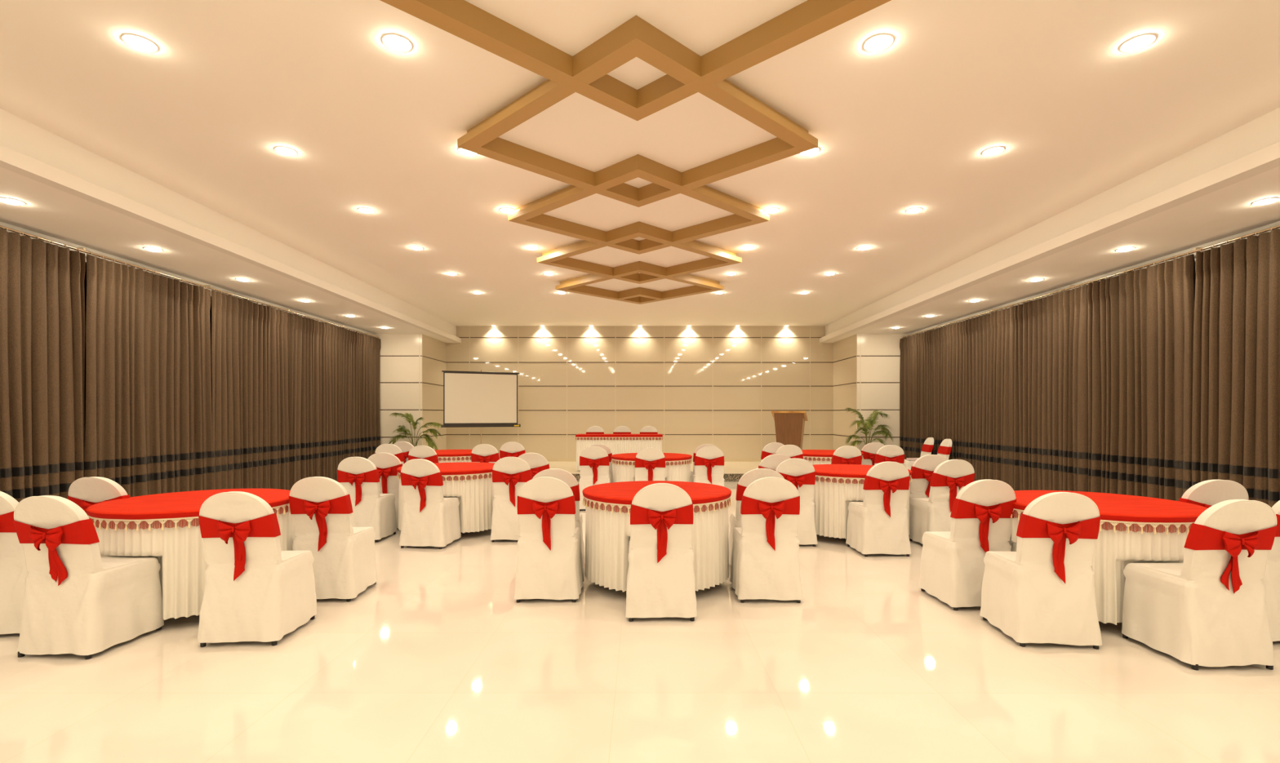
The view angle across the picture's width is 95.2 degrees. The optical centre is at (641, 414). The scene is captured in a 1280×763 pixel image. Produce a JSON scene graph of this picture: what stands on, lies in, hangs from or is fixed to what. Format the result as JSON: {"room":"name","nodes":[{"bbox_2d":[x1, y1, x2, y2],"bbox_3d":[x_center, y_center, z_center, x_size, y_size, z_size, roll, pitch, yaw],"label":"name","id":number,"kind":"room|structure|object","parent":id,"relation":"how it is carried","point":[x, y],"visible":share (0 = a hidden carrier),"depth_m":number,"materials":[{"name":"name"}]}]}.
{"room":"event hall","nodes":[
{"label":"event hall","id":0,"kind":"room"},
{"bbox_2d":[0,221,373,337],"bbox_3d":[-6.090,-0.217,5.735,0.120,3.195,14.870,0,0,0],"label":"wall","id":1,"kind":"structure","parent":0,"point":[2,224],"depth_m":7.12,"materials":[{"name":"white"}]},
{"bbox_2d":[84,262,212,431],"bbox_3d":[-6.022,-0.285,6.500,0.015,2.730,4.000,0,0,0],"label":"window","id":2,"kind":"structure","parent":1,"relation":"in","point":[85,279],"depth_m":6.31,"materials":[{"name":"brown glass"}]},
{"bbox_2d":[0,225,378,337],"bbox_3d":[-5.921,-1.737,6.950,0.088,0.050,12.300,0,0,0],"label":"curtain rod","id":3,"kind":"object","parent":1,"relation":"attached to","point":[81,249],"visible":1,"depth_m":6.99,"materials":[{"name":"silver metal"}]},
{"bbox_2d":[0,227,85,502],"bbox_3d":[-5.890,-0.205,5.277,0.184,3.067,1.794,0,0,-1],"label":"curtain","id":4,"kind":"object","parent":3,"relation":"hanging from","point":[42,295],"visible":0.79,"depth_m":5.68,"materials":[{"name":"brown fabric"}]},
{"bbox_2d":[84,252,213,497],"bbox_3d":[-5.886,-0.203,7.065,0.151,3.072,1.779,0,0,-1],"label":"curtain","id":5,"kind":"object","parent":3,"relation":"hanging from","point":[148,414],"visible":0.86,"depth_m":6.95,"materials":[{"name":"brown fabric"}]},
{"bbox_2d":[211,288,291,490],"bbox_3d":[-5.880,-0.204,8.855,0.161,3.068,1.806,0,0,0],"label":"curtain","id":6,"kind":"object","parent":3,"relation":"hanging from","point":[251,347],"visible":0.94,"depth_m":8.76,"materials":[{"name":"brown fabric"}]},
{"bbox_2d":[289,311,344,487],"bbox_3d":[-5.896,-0.204,10.657,0.160,3.068,1.802,0,0,0],"label":"curtain","id":7,"kind":"object","parent":3,"relation":"hanging from","point":[317,347],"visible":0.93,"depth_m":10.53,"materials":[{"name":"brown fabric"}]},
{"bbox_2d":[343,327,381,458],"bbox_3d":[-5.882,-0.208,12.337,0.154,3.061,1.584,0,0,2],"label":"curtain","id":8,"kind":"object","parent":3,"relation":"hanging from","point":[362,411],"visible":0.88,"depth_m":12.25,"materials":[{"name":"brown fabric"}]},
{"bbox_2d":[0,108,456,342],"bbox_3d":[-5.400,-2.079,6.605,1.400,0.529,16.610,0,0,0],"label":"ceiling","id":9,"kind":"structure","parent":0,"point":[48,211],"depth_m":6.17,"materials":[{"name":"white paint"}]},
{"bbox_2d":[0,197,26,204],"bbox_3d":[-5.360,-1.805,4.965,0.173,0.020,0.173,0,0,0],"label":"recessed light","id":10,"kind":"object","parent":9,"relation":"in","point":[9,201],"visible":1,"depth_m":4.94,"materials":[{"name":"white glass"}]},
{"bbox_2d":[0,144,461,342],"bbox_3d":[-4.638,-1.871,6.555,0.124,0.113,16.510,0,0,0],"label":"trim","id":11,"kind":"structure","parent":9,"relation":"attached to","point":[11,160],"depth_m":5.69,"materials":[{"name":"white paint"}]},
{"bbox_2d":[373,333,446,449],"bbox_3d":[-5.527,-0.217,14.039,1.147,3.195,1.742,0,0,0],"label":"column","id":12,"kind":"structure","parent":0,"point":[401,354],"depth_m":13.17,"materials":[{"name":"beige paint"}]},
{"bbox_2d":[0,0,1279,325],"bbox_3d":[-0.020,-2.294,6.555,9.360,0.100,16.510,0,0,0],"label":"ceiling","id":13,"kind":"structure","parent":0,"point":[202,116],"depth_m":4.54,"materials":[{"name":"white paint"}]},
{"bbox_2d":[120,33,158,52],"bbox_3d":[-3.027,-2.234,3.525,0.173,0.020,0.173,0,0,0],"label":"recessed light","id":14,"kind":"object","parent":13,"relation":"in","point":[140,42],"visible":1,"depth_m":3.50,"materials":[{"name":"white glass"}]},
{"bbox_2d":[274,146,297,155],"bbox_3d":[-3.027,-2.234,4.970,0.173,0.020,0.173,0,0,0],"label":"recessed light","id":15,"kind":"object","parent":13,"relation":"in","point":[281,149],"visible":1,"depth_m":4.94,"materials":[{"name":"white glass"}]},
{"bbox_2d":[381,33,412,52],"bbox_3d":[-1.475,-2.234,3.525,0.173,0.020,0.173,0,0,0],"label":"recessed light","id":16,"kind":"object","parent":13,"relation":"in","point":[391,41],"visible":1,"depth_m":3.50,"materials":[{"name":"white glass"}]},
{"bbox_2d":[380,0,890,304],"bbox_3d":[-0.030,-2.180,5.496,2.853,0.129,11.444,0,0,0],"label":"lattice","id":17,"kind":"object","parent":13,"relation":"attached to","point":[688,73],"visible":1,"depth_m":4.18,"materials":[{"name":"brown wood"}]},
{"bbox_2d":[862,33,893,52],"bbox_3d":[1.430,-2.234,3.525,0.173,0.020,0.173,0,0,0],"label":"recessed light","id":18,"kind":"object","parent":13,"relation":"in","point":[881,42],"visible":1,"depth_m":3.50,"materials":[{"name":"white glass"}]},
{"bbox_2d":[982,146,1005,155],"bbox_3d":[2.995,-2.234,4.970,0.173,0.020,0.173,0,0,0],"label":"recessed light","id":19,"kind":"object","parent":13,"relation":"in","point":[997,149],"visible":1,"depth_m":4.94,"materials":[{"name":"white glass"}]},
{"bbox_2d":[1119,33,1156,52],"bbox_3d":[2.995,-2.234,3.525,0.173,0.020,0.173,0,0,0],"label":"recessed light","id":20,"kind":"object","parent":13,"relation":"in","point":[1140,42],"visible":1,"depth_m":3.50,"materials":[{"name":"white"}]},
{"bbox_2d":[0,481,1279,762],"bbox_3d":[-0.020,1.430,6.555,12.160,0.100,16.510,0,0,0],"label":"floor","id":21,"kind":"structure","parent":0,"point":[437,660],"depth_m":2.95,"materials":[{"name":"tile"}]},
{"bbox_2d":[0,491,28,634],"bbox_3d":[-4.056,0.917,3.823,0.484,0.927,0.570,0,0,-2],"label":"banquet chair","id":22,"kind":"object","parent":21,"relation":"on","point":[13,571],"visible":0.25,"depth_m":3.63,"materials":[{"name":"white fabric"}]},
{"bbox_2d":[13,495,164,659],"bbox_3d":[-3.316,0.917,3.510,0.492,0.927,0.571,0,0,4],"label":"banquet chair","id":23,"kind":"object","parent":21,"relation":"on","point":[77,601],"visible":1,"depth_m":3.32,"materials":[{"name":"white fabric"}]},
{"bbox_2d":[67,476,130,515],"bbox_3d":[-3.975,0.917,4.491,0.484,0.927,0.568,0,0,2],"label":"banquet chair","id":24,"kind":"object","parent":21,"relation":"on","point":[85,492],"visible":0.24,"depth_m":4.24,"materials":[{"name":"white fabric"}]},
{"bbox_2d":[88,503,294,620],"bbox_3d":[-3.209,1.000,4.260,1.221,0.759,1.219,0,0,0],"label":"round table","id":25,"kind":"object","parent":21,"relation":"on","point":[177,544],"visible":0.3,"depth_m":3.73,"materials":[{"name":"white fabric"}]},
{"bbox_2d":[86,488,290,519],"bbox_3d":[-3.210,0.637,4.260,1.220,0.046,1.221,0,0,0],"label":"tablecloth","id":26,"kind":"object","parent":25,"relation":"on","point":[156,506],"visible":0.72,"depth_m":4.01,"materials":[{"name":"red fabric"}]},
{"bbox_2d":[196,491,316,647],"bbox_3d":[-2.415,0.917,3.680,0.484,0.927,0.568,0,0,-3],"label":"banquet chair","id":27,"kind":"object","parent":21,"relation":"on","point":[255,590],"visible":1,"depth_m":3.49,"materials":[{"name":"white fabric"}]},
{"bbox_2d":[288,476,377,602],"bbox_3d":[-2.373,0.917,4.502,0.499,0.927,0.573,0,0,-2],"label":"banquet chair","id":28,"kind":"object","parent":21,"relation":"on","point":[344,563],"visible":0.95,"depth_m":4.31,"materials":[{"name":"white fabric"}]},
{"bbox_2d":[337,457,396,542],"bbox_3d":[-3.063,0.917,6.501,0.484,0.927,0.568,0,0,0],"label":"banquet chair","id":29,"kind":"object","parent":21,"relation":"on","point":[359,476],"visible":0.82,"depth_m":6.31,"materials":[{"name":"white fabric"}]},
{"bbox_2d":[367,453,402,528],"bbox_3d":[-3.083,0.917,7.173,0.484,0.927,0.570,0,0,-4],"label":"banquet chair","id":30,"kind":"object","parent":21,"relation":"on","point":[387,464],"visible":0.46,"depth_m":6.95,"materials":[{"name":"white fabric"}]},
{"bbox_2d":[374,444,404,465],"bbox_3d":[-3.927,0.917,9.271,0.499,0.927,0.573,0,0,-2],"label":"banquet chair","id":31,"kind":"object","parent":21,"relation":"on","point":[392,449],"visible":0.2,"depth_m":9.02,"materials":[{"name":"white fabric"}]},
{"bbox_2d":[393,441,413,463],"bbox_3d":[-4.004,0.917,10.070,0.484,0.927,0.568,0,0,5],"label":"banquet chair","id":32,"kind":"object","parent":21,"relation":"on","point":[405,446],"visible":0.25,"depth_m":9.81,"materials":[{"name":"white fabric"}]},
{"bbox_2d":[408,445,438,463],"bbox_3d":[-3.212,0.917,8.780,0.492,0.927,0.571,0,0,0],"label":"banquet chair","id":33,"kind":"object","parent":21,"relation":"on","point":[424,452],"visible":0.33,"depth_m":8.54,"materials":[{"name":"white fabric"}]},
{"bbox_2d":[399,458,461,549],"bbox_3d":[-2.246,0.917,6.210,0.499,0.927,0.573,0,0,6],"label":"banquet chair","id":34,"kind":"object","parent":21,"relation":"on","point":[429,518],"visible":1,"depth_m":6.01,"materials":[{"name":"white fabric"}]},
{"bbox_2d":[396,469,493,533],"bbox_3d":[-2.240,1.000,6.920,1.221,0.759,1.219,0,0,0],"label":"round table","id":35,"kind":"object","parent":21,"relation":"on","point":[474,492],"visible":0.28,"depth_m":6.48,"materials":[{"name":"white fabric"}]},
{"bbox_2d":[396,462,494,475],"bbox_3d":[-2.240,0.637,6.920,1.220,0.046,1.220,0,0,0],"label":"tablecloth","id":36,"kind":"object","parent":35,"relation":"on","point":[462,468],"visible":0.66,"depth_m":6.69,"materials":[{"name":"red fabric"}]},
{"bbox_2d":[437,456,471,462],"bbox_3d":[-3.150,1.000,9.680,1.221,0.759,1.219,0,0,0],"label":"round table","id":37,"kind":"object","parent":21,"relation":"on","point":[458,459],"visible":0.12,"depth_m":9.14,"materials":[{"name":"white fabric"}]},
{"bbox_2d":[434,449,472,457],"bbox_3d":[-3.150,0.637,9.680,1.221,0.046,1.220,0,0,0],"label":"tablecloth","id":38,"kind":"object","parent":37,"relation":"on","point":[441,453],"visible":0.45,"depth_m":9.26,"materials":[{"name":"red fabric"}]},
{"bbox_2d":[471,444,499,463],"bbox_3d":[-2.408,0.917,9.203,0.484,0.927,0.570,0,0,0],"label":"banquet chair","id":39,"kind":"object","parent":21,"relation":"on","point":[482,453],"visible":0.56,"depth_m":8.96,"materials":[{"name":"white fabric"}]},
{"bbox_2d":[489,457,532,542],"bbox_3d":[-1.398,0.917,6.513,0.484,0.927,0.570,0,0,0],"label":"banquet chair","id":40,"kind":"object","parent":21,"relation":"on","point":[509,474],"visible":0.81,"depth_m":6.30,"materials":[{"name":"white fabric"}]},
{"bbox_2d":[499,441,525,459],"bbox_3d":[-2.167,0.917,9.940,0.492,0.927,0.571,0,0,-4],"label":"banquet chair","id":41,"kind":"object","parent":21,"relation":"on","point":[511,449],"visible":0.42,"depth_m":9.69,"materials":[{"name":"white fabric"}]},
{"bbox_2d":[517,453,549,478],"bbox_3d":[-1.315,0.917,7.170,0.492,0.927,0.571,0,0,-1],"label":"banquet chair","id":42,"kind":"object","parent":21,"relation":"on","point":[537,463],"visible":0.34,"depth_m":6.92,"materials":[{"name":"white fabric"}]},
{"bbox_2d":[514,476,583,603],"bbox_3d":[-0.702,0.917,4.493,0.483,0.927,0.570,0,0,-1],"label":"banquet chair","id":43,"kind":"object","parent":21,"relation":"on","point":[549,562],"visible":1,"depth_m":4.29,"materials":[{"name":"white fabric"}]},
{"bbox_2d":[532,468,584,573],"bbox_3d":[-0.748,0.917,5.140,0.492,0.927,0.571,0,0,-3],"label":"banquet chair","id":44,"kind":"object","parent":21,"relation":"on","point":[565,476],"visible":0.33,"depth_m":4.91,"materials":[{"name":"white fabric"}]},
{"bbox_2d":[578,446,611,511],"bbox_3d":[-0.674,0.917,8.552,0.499,0.927,0.573,0,0,0],"label":"banquet chair","id":45,"kind":"object","parent":21,"relation":"on","point":[593,460],"visible":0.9,"depth_m":8.35,"materials":[{"name":"white fabric"}]},
{"bbox_2d":[590,444,613,483],"bbox_3d":[-0.661,0.917,9.180,0.492,0.927,0.571,0,0,0],"label":"banquet chair","id":46,"kind":"object","parent":21,"relation":"on","point":[606,448],"visible":0.24,"depth_m":8.94,"materials":[{"name":"white fabric"}]},
{"bbox_2d":[634,447,665,481],"bbox_3d":[0.117,0.917,8.261,0.484,0.927,0.568,0,0,0],"label":"banquet chair","id":47,"kind":"object","parent":21,"relation":"on","point":[650,462],"visible":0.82,"depth_m":8.04,"materials":[{"name":"white fabric"}]},
{"bbox_2d":[610,458,692,482],"bbox_3d":[0.150,1.000,8.800,1.221,0.759,1.219,0,0,0],"label":"round table","id":48,"kind":"object","parent":21,"relation":"on","point":[622,470],"visible":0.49,"depth_m":8.38,"materials":[{"name":"white fabric"}]},
{"bbox_2d":[610,453,692,461],"bbox_3d":[0.150,0.637,8.800,1.220,0.046,1.220,0,0,0],"label":"tablecloth","id":49,"kind":"object","parent":48,"relation":"on","point":[628,456],"visible":0.66,"depth_m":8.51,"materials":[{"name":"red fabric"}]},
{"bbox_2d":[549,467,756,481],"bbox_3d":[-0.020,1.288,12.579,11.560,0.185,1.182,0,0,0],"label":"stage platform","id":50,"kind":"object","parent":21,"relation":"on","point":[731,474],"visible":0.02,"depth_m":12.10,"materials":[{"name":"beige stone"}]},
{"bbox_2d":[386,413,444,449],"bbox_3d":[-4.912,0.581,12.701,1.251,1.227,0.576,0,0,0],"label":"potted palm","id":51,"kind":"object","parent":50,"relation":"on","point":[406,415],"visible":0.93,"depth_m":12.69,"materials":[{"name":"green plant"}]},
{"bbox_2d":[575,437,662,470],"bbox_3d":[-0.470,0.816,12.543,1.844,0.759,0.619,0,0,0],"label":"banquet table","id":52,"kind":"object","parent":50,"relation":"on","point":[616,445],"visible":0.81,"depth_m":12.26,"materials":[{"name":"white fabric"}]},
{"bbox_2d":[575,434,662,437],"bbox_3d":[-0.470,0.453,12.550,1.826,0.046,0.616,0,0,0],"label":"tablecloth","id":53,"kind":"object","parent":52,"relation":"on","point":[577,435],"visible":1,"depth_m":12.24,"materials":[{"name":"red fabric"}]},
{"bbox_2d":[845,408,893,446],"bbox_3d":[4.979,0.525,12.705,1.131,1.340,0.749,0,0,0],"label":"potted palm","id":54,"kind":"object","parent":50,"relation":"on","point":[869,424],"visible":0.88,"depth_m":12.74,"materials":[{"name":"green plant"}]},
{"bbox_2d":[547,462,760,467],"bbox_3d":[-0.048,1.288,13.990,9.815,0.185,1.640,0,0,0],"label":"stage platform","id":55,"kind":"object","parent":21,"relation":"on","point":[552,464],"depth_m":13.86,"materials":[{"name":"beige stone"}]},
{"bbox_2d":[440,369,520,444],"bbox_3d":[-3.834,0.068,13.912,1.820,2.251,0.584,0,0,-23],"label":"projection screen","id":56,"kind":"object","parent":55,"relation":"on","point":[471,399],"visible":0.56,"depth_m":13.75,"materials":[{"name":"beige fabric"}]},
{"bbox_2d":[586,426,604,434],"bbox_3d":[-1.072,0.732,13.227,0.484,0.927,0.570,0,0,0],"label":"banquet chair","id":57,"kind":"object","parent":55,"relation":"on","point":[593,429],"visible":0.2,"depth_m":13.42,"materials":[{"name":"white fabric"}]},
{"bbox_2d":[613,426,631,434],"bbox_3d":[-0.449,0.732,13.227,0.484,0.927,0.570,0,0,0],"label":"banquet chair","id":58,"kind":"object","parent":55,"relation":"on","point":[620,429],"visible":0.22,"depth_m":13.42,"materials":[{"name":"white fabric"}]},
{"bbox_2d":[640,426,657,434],"bbox_3d":[0.163,0.732,13.227,0.484,0.927,0.570,0,0,0],"label":"banquet chair","id":59,"kind":"object","parent":55,"relation":"on","point":[647,429],"visible":0.22,"depth_m":13.42,"materials":[{"name":"white fabric"}]},
{"bbox_2d":[771,411,808,449],"bbox_3d":[3.362,0.558,13.255,0.750,1.273,0.510,0,0,21],"label":"lectern","id":60,"kind":"object","parent":55,"relation":"on","point":[789,425],"visible":0.66,"depth_m":13.07,"materials":[{"name":"brown wood"}]},
{"bbox_2d":[582,496,731,591],"bbox_3d":[0.126,1.000,4.820,1.221,0.759,1.219,0,0,0],"label":"round table","id":61,"kind":"object","parent":21,"relation":"on","point":[607,525],"visible":0.51,"depth_m":4.39,"materials":[{"name":"white fabric"}]},
{"bbox_2d":[582,480,731,505],"bbox_3d":[0.125,0.637,4.820,1.220,0.046,1.220,0,0,0],"label":"tablecloth","id":62,"kind":"object","parent":61,"relation":"on","point":[623,492],"visible":0.78,"depth_m":4.64,"materials":[{"name":"red fabric"}]},
{"bbox_2d":[625,483,697,622],"bbox_3d":[0.128,0.917,4.098,0.484,0.927,0.568,0,0,-1],"label":"banquet chair","id":63,"kind":"object","parent":21,"relation":"on","point":[660,576],"visible":1,"depth_m":3.90,"materials":[{"name":"white fabric"}]},
{"bbox_2d":[690,444,717,482],"bbox_3d":[1.008,0.917,9.210,0.492,0.927,0.571,0,0,0],"label":"banquet chair","id":64,"kind":"object","parent":21,"relation":"on","point":[692,473],"visible":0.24,"depth_m":8.97,"materials":[{"name":"white fabric"}]},
{"bbox_2d":[691,446,724,486],"bbox_3d":[0.977,0.917,8.583,0.484,0.927,0.570,0,0,0],"label":"banquet chair","id":65,"kind":"object","parent":21,"relation":"on","point":[708,460],"visible":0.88,"depth_m":8.38,"materials":[{"name":"white fabric"}]},
{"bbox_2d":[728,468,784,565],"bbox_3d":[1.025,0.917,5.161,0.484,0.927,0.568,0,0,2],"label":"banquet chair","id":66,"kind":"object","parent":21,"relation":"on","point":[751,476],"visible":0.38,"depth_m":4.93,"materials":[{"name":"white fabric"}]},
{"bbox_2d":[729,476,803,603],"bbox_3d":[0.951,0.917,4.483,0.484,0.927,0.571,0,0,1],"label":"banquet chair","id":67,"kind":"object","parent":21,"relation":"on","point":[765,553],"visible":1,"depth_m":4.28,"materials":[{"name":"white fabric"}]},
{"bbox_2d":[755,442,784,469],"bbox_3d":[2.152,0.917,9.720,0.484,0.927,0.568,0,0,-4],"label":"banquet chair","id":68,"kind":"object","parent":21,"relation":"on","point":[770,449],"visible":0.2,"depth_m":9.47,"materials":[{"name":"white fabric"}]},
{"bbox_2d":[758,453,791,471],"bbox_3d":[1.558,0.917,6.940,0.492,0.927,0.571,0,0,0],"label":"banquet chair","id":69,"kind":"object","parent":21,"relation":"on","point":[772,461],"visible":0.2,"depth_m":6.68,"materials":[{"name":"white fabric"}]},
{"bbox_2d":[775,444,803,458],"bbox_3d":[2.226,0.917,9.022,0.499,0.927,0.573,0,0,0],"label":"banquet chair","id":70,"kind":"object","parent":21,"relation":"on","point":[793,451],"visible":0.22,"depth_m":8.77,"materials":[{"name":"white fabric"}]},
{"bbox_2d":[775,457,817,546],"bbox_3d":[1.602,0.917,6.303,0.484,0.927,0.570,0,0,0],"label":"banquet chair","id":71,"kind":"object","parent":21,"relation":"on","point":[801,473],"visible":0.61,"depth_m":6.09,"materials":[{"name":"white fabric"}]},
{"bbox_2d":[803,456,863,465],"bbox_3d":[3.001,1.000,9.600,1.221,0.759,1.219,0,0,0],"label":"round table","id":72,"kind":"object","parent":21,"relation":"on","point":[813,460],"visible":0.12,"depth_m":9.08,"materials":[{"name":"white fabric"}]},
{"bbox_2d":[801,449,863,457],"bbox_3d":[3.000,0.637,9.600,1.220,0.046,1.220,0,0,0],"label":"tablecloth","id":73,"kind":"object","parent":72,"relation":"on","point":[811,453],"visible":0.4,"depth_m":9.22,"materials":[{"name":"red fabric"}]},
{"bbox_2d":[831,445,862,464],"bbox_3d":[2.998,0.917,8.730,0.492,0.927,0.571,0,0,0],"label":"banquet chair","id":74,"kind":"object","parent":21,"relation":"on","point":[846,455],"visible":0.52,"depth_m":8.49,"materials":[{"name":"white fabric"}]},
{"bbox_2d":[813,474,911,539],"bbox_3d":[2.401,1.000,6.630,1.221,0.759,1.219,0,0,0],"label":"round table","id":75,"kind":"object","parent":21,"relation":"on","point":[833,495],"visible":0.27,"depth_m":6.19,"materials":[{"name":"white fabric"}]},
{"bbox_2d":[813,464,911,478],"bbox_3d":[2.400,0.637,6.630,1.220,0.046,1.220,0,0,0],"label":"tablecloth","id":76,"kind":"object","parent":75,"relation":"on","point":[855,471],"visible":0.45,"depth_m":6.40,"materials":[{"name":"red fabric"}]},
{"bbox_2d":[860,442,884,465],"bbox_3d":[3.820,0.917,9.740,0.484,0.927,0.568,0,0,6],"label":"banquet chair","id":77,"kind":"object","parent":21,"relation":"on","point":[869,451],"visible":0.25,"depth_m":9.51,"materials":[{"name":"white fabric"}]},
{"bbox_2d":[845,462,911,556],"bbox_3d":[2.383,0.917,5.873,0.483,0.927,0.570,0,0,-1],"label":"banquet chair","id":78,"kind":"object","parent":21,"relation":"on","point":[878,524],"visible":1,"depth_m":5.67,"materials":[{"name":"white fabric"}]},
{"bbox_2d":[874,444,904,465],"bbox_3d":[3.722,0.917,8.953,0.484,0.927,0.570,0,0,0],"label":"banquet chair","id":79,"kind":"object","parent":21,"relation":"on","point":[889,453],"visible":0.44,"depth_m":8.71,"materials":[{"name":"white fabric"}]},
{"bbox_2d":[903,437,933,470],"bbox_3d":[5.442,0.917,11.529,0.571,0.927,0.492,0,0,8],"label":"banquet chair","id":80,"kind":"object","parent":21,"relation":"on","point":[927,447],"visible":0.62,"depth_m":11.39,"materials":[{"name":"white fabric"}]},
{"bbox_2d":[909,454,946,515],"bbox_3d":[3.300,0.917,6.850,0.492,0.927,0.571,0,0,3],"label":"banquet chair","id":81,"kind":"object","parent":21,"relation":"on","point":[922,468],"visible":0.41,"depth_m":6.63,"materials":[{"name":"white fabric"}]},
{"bbox_2d":[908,459,974,544],"bbox_3d":[3.155,0.917,6.140,0.484,0.927,0.568,0,0,-3],"label":"banquet chair","id":82,"kind":"object","parent":21,"relation":"on","point":[932,513],"visible":0.74,"depth_m":5.95,"materials":[{"name":"white fabric"}]},
{"bbox_2d":[937,439,951,460],"bbox_3d":[5.440,0.917,10.874,0.573,0.927,0.499,0,0,6],"label":"banquet chair","id":83,"kind":"object","parent":21,"relation":"on","point":[944,449],"visible":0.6,"depth_m":10.76,"materials":[{"name":"white fabric"}]},
{"bbox_2d":[918,479,1016,610],"bbox_3d":[2.414,0.917,4.323,0.484,0.927,0.570,0,0,-2],"label":"banquet chair","id":84,"kind":"object","parent":21,"relation":"on","point":[952,564],"visible":0.92,"depth_m":4.13,"materials":[{"name":"white fabric"}]},
{"bbox_2d":[979,492,1102,649],"bbox_3d":[2.492,0.917,3.657,0.484,0.927,0.570,0,0,5],"label":"banquet chair","id":85,"kind":"object","parent":21,"relation":"on","point":[1042,591],"visible":1,"depth_m":3.46,"materials":[{"name":"white fabric"}]},
{"bbox_2d":[1008,508,1198,625],"bbox_3d":[3.211,1.000,4.150,1.221,0.759,1.219,0,0,0],"label":"round table","id":86,"kind":"object","parent":21,"relation":"on","point":[1118,544],"visible":0.12,"depth_m":3.63,"materials":[{"name":"white fabric"}]},
{"bbox_2d":[1013,490,1207,523],"bbox_3d":[3.210,0.637,4.150,1.220,0.046,1.220,0,0,0],"label":"tablecloth","id":87,"kind":"object","parent":86,"relation":"on","point":[1112,507],"visible":0.66,"depth_m":3.87,"materials":[{"name":"red fabric"}]},
{"bbox_2d":[1121,499,1277,671],"bbox_3d":[3.195,0.917,3.360,0.492,0.927,0.571,0,0,-1],"label":"banquet chair","id":88,"kind":"object","parent":21,"relation":"on","point":[1209,609],"visible":1,"depth_m":3.17,"materials":[{"name":"white fabric"}]},
{"bbox_2d":[1178,480,1249,508],"bbox_3d":[4.032,0.917,4.310,0.484,0.927,0.568,0,0,4],"label":"banquet chair","id":89,"kind":"object","parent":21,"relation":"on","point":[1206,494],"visible":0.2,"depth_m":4.06,"materials":[{"name":"white fabric"}]},
{"bbox_2d":[1262,500,1279,641],"bbox_3d":[3.971,0.917,3.702,0.499,0.927,0.573,0,0,0],"label":"banquet chair","id":90,"kind":"object","parent":21,"relation":"on","point":[1271,580],"visible":0.17,"depth_m":3.51,"materials":[{"name":"white fabric"}]},
{"bbox_2d":[446,325,833,458],"bbox_3d":[-0.048,-0.432,14.824,9.815,3.624,0.032,0,0,0],"label":"wall","id":91,"kind":"structure","parent":0,"point":[721,387],"depth_m":14.81,"materials":[{"name":"beige paint"}]},
{"bbox_2d":[546,458,761,462],"bbox_3d":[-0.020,1.157,13.984,11.560,0.075,1.652,0,0,0],"label":"baseboard","id":92,"kind":"structure","parent":91,"relation":"attached to","point":[548,460],"depth_m":14.80,"materials":[{"name":"beige"}]},
{"bbox_2d":[833,333,906,451],"bbox_3d":[5.459,-0.217,14.039,1.202,3.195,1.742,0,0,0],"label":"column","id":93,"kind":"structure","parent":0,"point":[877,355],"depth_m":13.17,"materials":[{"name":"beige paint"}]},
{"bbox_2d":[825,106,1279,342],"bbox_3d":[5.360,-2.079,6.605,1.400,0.529,16.610,0,0,0],"label":"ceiling","id":94,"kind":"structure","parent":0,"point":[1228,211],"depth_m":6.20,"materials":[{"name":"white paint"}]},
{"bbox_2d":[818,141,1279,342],"bbox_3d":[4.582,-1.871,6.555,0.155,0.113,16.510,0,0,0],"label":"trim","id":95,"kind":"structure","parent":94,"relation":"attached to","point":[1267,158],"depth_m":5.64,"materials":[{"name":"white paint"}]},
{"bbox_2d":[1251,197,1279,204],"bbox_3d":[5.310,-1.805,4.965,0.173,0.020,0.173,0,0,0],"label":"recessed light","id":96,"kind":"object","parent":94,"relation":"in","point":[1266,201],"visible":1,"depth_m":4.94,"materials":[{"name":"white"}]},
{"bbox_2d":[906,221,1279,336],"bbox_3d":[6.050,-0.217,5.735,0.120,3.195,14.870,0,0,0],"label":"wall","id":97,"kind":"structure","parent":0,"point":[1276,224],"depth_m":7.10,"materials":[{"name":"white"}]},
{"bbox_2d":[902,224,1279,337],"bbox_3d":[5.881,-1.737,6.950,0.088,0.050,12.300,0,0,0],"label":"curtain rod","id":98,"kind":"object","parent":97,"relation":"attached to","point":[1196,249],"visible":1,"depth_m":6.96,"materials":[{"name":"silver metal"}]},
{"bbox_2d":[899,328,937,459],"bbox_3d":[5.851,-0.202,12.335,0.168,3.073,1.578,0,0,0],"label":"curtain","id":99,"kind":"object","parent":98,"relation":"hanging from","point":[917,369],"visible":0.8,"depth_m":12.32,"materials":[{"name":"brown fabric"}]},
{"bbox_2d":[935,311,991,481],"bbox_3d":[5.857,-0.204,10.634,0.160,3.070,1.800,0,0,0],"label":"curtain","id":100,"kind":"object","parent":98,"relation":"hanging from","point":[963,347],"visible":0.82,"depth_m":10.46,"materials":[{"name":"brown fabric"}]},
{"bbox_2d":[987,288,1070,490],"bbox_3d":[5.841,-0.204,8.854,0.134,3.070,1.783,0,0,0],"label":"curtain","id":101,"kind":"object","parent":98,"relation":"hanging from","point":[1028,401],"visible":0.93,"depth_m":8.74,"materials":[{"name":"brown fabric"}]},
{"bbox_2d":[1066,252,1195,501],"bbox_3d":[5.859,-0.205,7.067,0.180,3.067,1.784,0,0,1],"label":"curtain","id":102,"kind":"object","parent":98,"relation":"hanging from","point":[1131,341],"visible":0.86,"depth_m":6.93,"materials":[{"name":"brown fabric"}]},
{"bbox_2d":[1191,226,1279,507],"bbox_3d":[5.848,-0.201,5.286,0.149,3.075,1.799,0,0,0],"label":"curtain","id":103,"kind":"object","parent":98,"relation":"hanging from","point":[1236,415],"visible":0.86,"depth_m":5.70,"materials":[{"name":"brown fabric"}]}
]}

